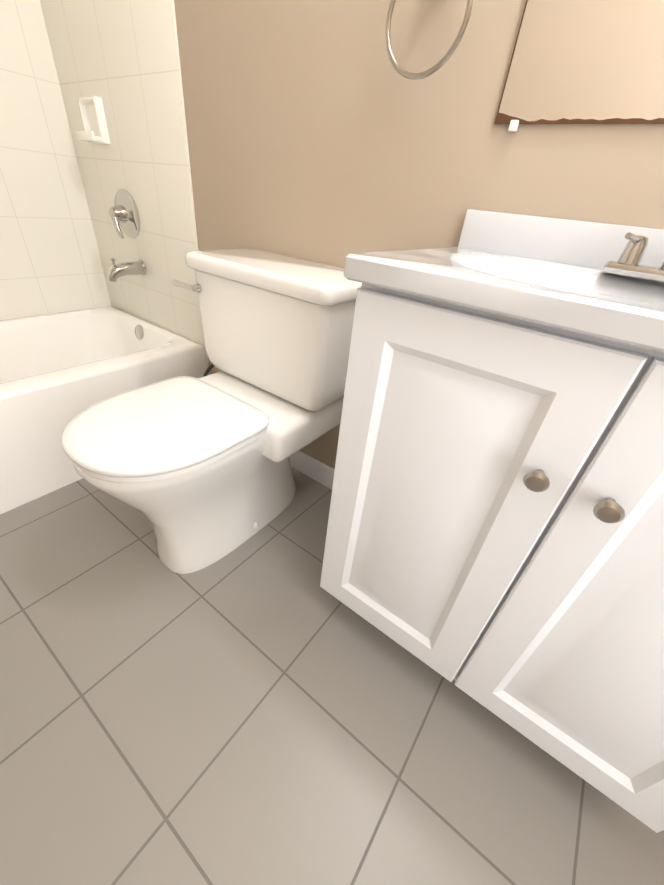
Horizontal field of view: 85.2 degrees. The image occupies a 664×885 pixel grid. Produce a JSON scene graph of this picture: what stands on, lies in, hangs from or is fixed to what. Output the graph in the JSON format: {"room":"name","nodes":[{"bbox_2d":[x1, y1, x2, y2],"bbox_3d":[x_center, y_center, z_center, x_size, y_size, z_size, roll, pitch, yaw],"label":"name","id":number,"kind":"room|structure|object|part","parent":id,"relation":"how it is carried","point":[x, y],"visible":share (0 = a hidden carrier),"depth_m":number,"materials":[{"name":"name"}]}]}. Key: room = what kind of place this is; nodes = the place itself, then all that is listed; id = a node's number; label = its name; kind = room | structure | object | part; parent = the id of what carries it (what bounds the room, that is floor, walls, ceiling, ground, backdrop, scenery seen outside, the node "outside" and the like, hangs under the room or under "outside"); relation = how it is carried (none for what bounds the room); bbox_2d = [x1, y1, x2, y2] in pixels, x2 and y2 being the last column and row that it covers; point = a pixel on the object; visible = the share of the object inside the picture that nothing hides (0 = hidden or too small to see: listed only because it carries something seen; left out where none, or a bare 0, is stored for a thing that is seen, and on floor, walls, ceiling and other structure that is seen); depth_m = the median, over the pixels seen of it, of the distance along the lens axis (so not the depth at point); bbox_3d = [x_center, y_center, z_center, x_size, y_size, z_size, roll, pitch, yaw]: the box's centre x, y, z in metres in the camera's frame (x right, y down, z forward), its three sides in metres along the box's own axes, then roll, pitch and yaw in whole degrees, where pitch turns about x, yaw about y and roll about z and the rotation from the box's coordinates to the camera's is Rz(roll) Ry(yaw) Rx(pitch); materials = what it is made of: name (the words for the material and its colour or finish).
{"room":"bathroom","nodes":[
{"label":"bathroom","id":0,"kind":"room"},
{"bbox_2d":[0,467,663,884],"bbox_3d":[-0.432,0.534,0.897,3.200,0.100,1.724,26,38,27],"label":"floor","id":1,"kind":"structure","parent":0,"point":[262,707],"depth_m":0.74,"materials":[{"name":"tile"}]},
{"bbox_2d":[0,306,206,513],"bbox_3d":[-1.300,-0.103,1.268,0.752,0.378,1.505,26,38,27],"label":"bathtub","id":2,"kind":"object","parent":1,"relation":"on","point":[60,371],"visible":0.75,"depth_m":1.32,"materials":[{"name":"white ceramic"}]},
{"bbox_2d":[61,249,361,573],"bbox_3d":[-0.322,-0.068,1.021,0.548,0.779,0.738,26,38,27],"label":"toilet","id":3,"kind":"object","parent":1,"relation":"on","point":[197,473],"visible":0.94,"depth_m":0.92,"materials":[{"name":"white ceramic"}]},
{"bbox_3d":[-0.400,-0.044,0.858,0.370,0.042,0.398,26,38,27],"label":"seat","id":4,"kind":"part","parent":3,"relation":"part of","materials":[{"name":"white plastic"}]},
{"bbox_3d":[-0.415,-0.446,1.027,0.096,0.026,0.031,26,38,27],"label":"handle","id":5,"kind":"part","parent":3,"relation":"part of","materials":[{"name":"silver metal"}]},
{"bbox_3d":[-0.133,-0.457,0.970,0.506,0.043,0.262,26,38,27],"label":"lid","id":6,"kind":"part","parent":3,"relation":"part of","materials":[{"name":"white ceramic"}]},
{"bbox_3d":[-0.149,-0.315,1.065,0.474,0.300,0.234,26,38,27],"label":"tank","id":7,"kind":"part","parent":3,"relation":"part of","materials":[{"name":"white ceramic"}]},
{"bbox_2d":[320,209,663,832],"bbox_3d":[0.410,0.111,0.690,0.740,0.989,0.474,26,38,27],"label":"bathroom vanity","id":8,"kind":"object","parent":1,"relation":"on","point":[494,543],"visible":1,"depth_m":0.54,"materials":[{"name":"white paint"}]},
{"bbox_3d":[0.148,0.137,0.647,0.353,0.713,0.019,26,38,27],"label":"door","id":9,"kind":"part","parent":8,"relation":"part of","materials":[{"name":"white paint"}]},
{"bbox_3d":[0.435,0.279,0.485,0.353,0.713,0.019,26,38,27],"label":"door","id":10,"kind":"part","parent":8,"relation":"part of","materials":[{"name":"white paint"}]},
{"bbox_3d":[0.294,0.062,0.444,0.110,0.030,0.032,26,38,27],"label":"knob","id":11,"kind":"part","parent":8,"relation":"part of","materials":[{"name":"silver metal"}]},
{"bbox_3d":[0.511,-0.290,0.519,0.170,0.117,0.150,26,38,27],"label":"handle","id":12,"kind":"part","parent":8,"relation":"part of","materials":[{"name":"silver metal"}]},
{"bbox_2d":[174,0,663,468],"bbox_3d":[0.169,-0.835,0.765,3.000,2.425,0.100,26,38,27],"label":"wall","id":13,"kind":"structure","parent":0,"point":[324,132],"depth_m":0.83,"materials":[{"name":"beige paint"}]},
{"bbox_2d":[40,0,210,374],"bbox_3d":[-0.770,-1.119,1.321,0.772,2.100,0.008,26,38,27],"label":"wall tile","id":14,"kind":"structure","parent":13,"relation":"attached to","point":[121,58],"depth_m":1.30,"materials":[{"name":"white tile"}]},
{"bbox_2d":[76,96,109,143],"bbox_3d":[-0.903,-1.198,1.340,0.128,0.132,0.060,26,38,27],"label":"soap dish","id":15,"kind":"object","parent":14,"relation":"attached to","point":[95,131],"visible":1,"depth_m":1.34,"materials":[{"name":"white ceramic"}]},
{"bbox_2d":[109,189,139,238],"bbox_3d":[-0.858,-0.919,1.452,0.170,0.170,0.074,26,38,27],"label":"valve","id":16,"kind":"object","parent":14,"relation":"attached to","point":[123,213],"visible":1,"depth_m":1.44,"materials":[{"name":"silver metal"}]},
{"bbox_3d":[-0.860,-0.872,1.449,0.056,0.095,0.030,26,38,27],"label":"handle","id":17,"kind":"part","parent":16,"relation":"part of","materials":[{"name":"silver metal"}]},
{"bbox_2d":[106,258,146,281],"bbox_3d":[-0.869,-0.725,1.512,0.060,0.088,0.158,26,38,27],"label":"spout","id":18,"kind":"object","parent":14,"relation":"attached to","point":[117,271],"visible":1,"depth_m":1.50,"materials":[{"name":"silver metal"}]},
{"bbox_2d":[289,451,334,488],"bbox_3d":[0.335,0.305,1.198,2.226,0.090,0.012,26,38,27],"label":"baseboard","id":19,"kind":"structure","parent":13,"relation":"attached to","point":[313,468],"depth_m":1.42,"materials":[{"name":"white paint"}]},
{"bbox_2d":[386,0,472,79],"bbox_3d":[0.184,-0.790,0.663,0.167,0.188,0.061,26,38,27],"label":"towel ring","id":20,"kind":"object","parent":13,"relation":"attached to","point":[428,72],"visible":1,"depth_m":0.68,"materials":[{"name":"silver metal"}]},
{"bbox_2d":[494,0,663,131],"bbox_3d":[0.659,-0.820,0.280,0.765,0.890,0.009,26,38,27],"label":"mirror","id":21,"kind":"object","parent":13,"relation":"attached to","point":[586,62],"visible":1,"depth_m":0.59,"materials":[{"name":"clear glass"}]},
{"bbox_3d":[-1.552,-1.122,0.898,0.100,2.425,1.724,26,38,27],"label":"wall","id":22,"kind":"structure","parent":0,"visible":0},
{"bbox_2d":[0,0,110,319],"bbox_3d":[-1.524,-0.966,0.964,0.008,2.100,1.524,26,38,27],"label":"wall tile","id":23,"kind":"structure","parent":22,"relation":"attached to","point":[50,261],"depth_m":1.48,"materials":[{"name":"white tile"}]}
]}

